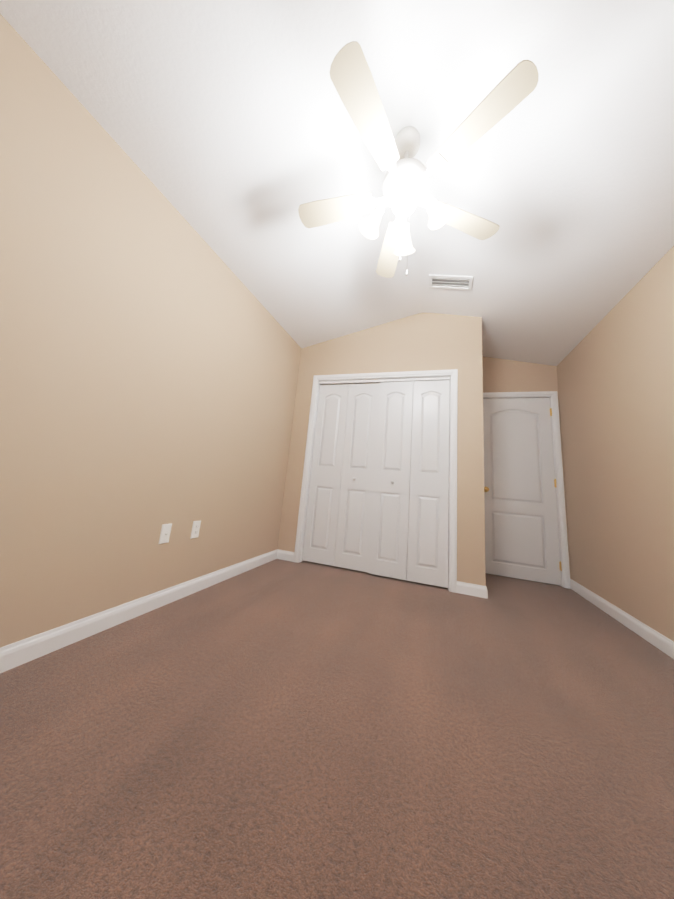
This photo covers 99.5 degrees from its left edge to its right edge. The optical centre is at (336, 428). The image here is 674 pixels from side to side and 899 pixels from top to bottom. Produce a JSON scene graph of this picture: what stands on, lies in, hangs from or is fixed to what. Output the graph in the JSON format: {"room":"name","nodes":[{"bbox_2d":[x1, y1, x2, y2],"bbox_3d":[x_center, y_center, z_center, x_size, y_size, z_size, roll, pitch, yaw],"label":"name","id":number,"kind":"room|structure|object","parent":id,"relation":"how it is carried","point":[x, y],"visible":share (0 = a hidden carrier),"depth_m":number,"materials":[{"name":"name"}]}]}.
{"room":"empty bedroom","nodes":[
{"label":"empty bedroom","id":0,"kind":"room"},
{"bbox_2d":[0,14,301,647],"bbox_3d":[-1.032,-0.134,1.993,0.100,2.497,4.750,1,-12,19],"label":"wall","id":1,"kind":"structure","parent":0,"point":[150,351],"depth_m":1.46,"materials":[{"name":"beige paint"}]},
{"bbox_2d":[0,549,279,672],"bbox_3d":[-1.214,0.951,1.345,0.013,0.092,3.700,1,-12,19],"label":"baseboard","id":2,"kind":"structure","parent":1,"relation":"attached to","point":[18,653],"depth_m":1.46,"materials":[{"name":"white paint"}]},
{"bbox_2d":[159,523,171,543],"bbox_3d":[-1.061,0.655,1.773,0.017,0.115,0.070,1,-12,19],"label":"outlet","id":3,"kind":"object","parent":1,"relation":"attached to","point":[165,533],"visible":1,"depth_m":1.77,"materials":[{"name":"white plastic"}]},
{"bbox_2d":[190,521,200,538],"bbox_3d":[-0.989,0.710,2.001,0.009,0.115,0.070,1,-12,19],"label":"duplex electrical outlet","id":4,"kind":"object","parent":1,"relation":"attached to","point":[195,529],"visible":1,"depth_m":1.99,"materials":[{"name":"white plastic"}]},
{"bbox_2d":[0,559,673,898],"bbox_3d":[0.290,1.164,1.252,3.130,0.100,4.750,1,-12,19],"label":"floor","id":5,"kind":"structure","parent":0,"point":[279,729],"depth_m":0.90,"materials":[{"name":"carpet"}]},
{"bbox_2d":[0,0,673,365],"bbox_3d":[0.524,-1.474,1.781,3.230,0.528,4.850,1,-12,19],"label":"ceiling","id":6,"kind":"structure","parent":0,"point":[230,128],"depth_m":1.47,"materials":[{"name":"white paint"}]},
{"bbox_2d":[298,41,538,277],"bbox_3d":[0.315,-1.210,1.544,1.147,0.857,1.190,1,-12,19],"label":"ceiling fan","id":7,"kind":"object","parent":6,"relation":"hanging from","point":[405,185],"visible":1,"depth_m":1.38,"materials":[{"name":"white"}]},
{"bbox_2d":[429,274,472,290],"bbox_3d":[1.022,-1.318,2.577,0.363,0.095,0.170,1,-12,19],"label":"ceiling vent","id":8,"kind":"object","parent":6,"relation":"in","point":[453,282],"visible":1,"depth_m":2.57,"materials":[{"name":"white metal"}]},
{"bbox_2d":[277,313,485,585],"bbox_3d":[0.440,0.047,3.051,2.013,2.815,0.100,1,-12,19],"label":"wall","id":9,"kind":"structure","parent":0,"point":[425,341],"depth_m":3.03,"materials":[{"name":"beige paint"}]},
{"bbox_2d":[293,369,457,592],"bbox_3d":[0.396,0.409,2.971,1.575,2.067,0.122,1,-12,19],"label":"trim","id":10,"kind":"structure","parent":9,"relation":"attached to","point":[452,374],"depth_m":2.97,"materials":[{"name":"white paint"}]},
{"bbox_2d":[302,380,449,587],"bbox_3d":[0.387,0.448,2.947,1.435,1.945,0.094,1,-12,19],"label":"closet doors","id":11,"kind":"structure","parent":9,"relation":"in","point":[364,508],"depth_m":2.92,"materials":[{"name":"white paint"}]},
{"bbox_2d":[319,377,449,384],"bbox_3d":[0.476,-0.522,3.150,1.437,0.026,0.038,1,-12,19],"label":"trim","id":12,"kind":"structure","parent":9,"relation":"attached to","point":[380,380],"depth_m":3.12,"materials":[{"name":"white paint"}]},
{"bbox_2d":[476,584,487,598],"bbox_3d":[1.396,1.475,2.800,0.013,0.092,0.863,1,-12,19],"label":"baseboard","id":13,"kind":"structure","parent":9,"relation":"attached to","point":[483,589],"depth_m":2.41,"materials":[{"name":"white paint"}]},
{"bbox_2d":[330,356,570,578],"bbox_3d":[1.138,0.237,3.691,2.930,2.815,0.100,1,-12,19],"label":"wall","id":14,"kind":"structure","parent":0,"point":[502,375],"depth_m":3.48,"materials":[{"name":"beige paint"}]},
{"bbox_2d":[483,398,561,585],"bbox_3d":[2.037,0.619,3.233,0.767,2.022,0.110,1,-12,19],"label":"door","id":15,"kind":"structure","parent":14,"relation":"in","point":[521,528],"depth_m":3.23,"materials":[{"name":"white paint"}]},
{"bbox_2d":[483,391,570,588],"bbox_3d":[2.053,0.600,3.289,0.899,2.107,0.122,1,-12,19],"label":"door frame","id":16,"kind":"structure","parent":14,"relation":"attached to","point":[561,517],"depth_m":3.14,"materials":[{"name":"white paint"}]},
{"bbox_2d":[557,246,673,641],"bbox_3d":[1.836,-0.067,1.018,0.100,2.481,4.750,1,-12,19],"label":"wall","id":17,"kind":"structure","parent":0,"point":[615,372],"depth_m":2.12,"materials":[{"name":"beige paint"}]},
{"bbox_2d":[570,579,673,658],"bbox_3d":[1.679,1.099,0.802,0.013,0.092,4.550,1,-12,19],"label":"baseboard","id":18,"kind":"structure","parent":17,"relation":"attached to","point":[663,643],"depth_m":2.04,"materials":[{"name":"white paint"}]}
]}

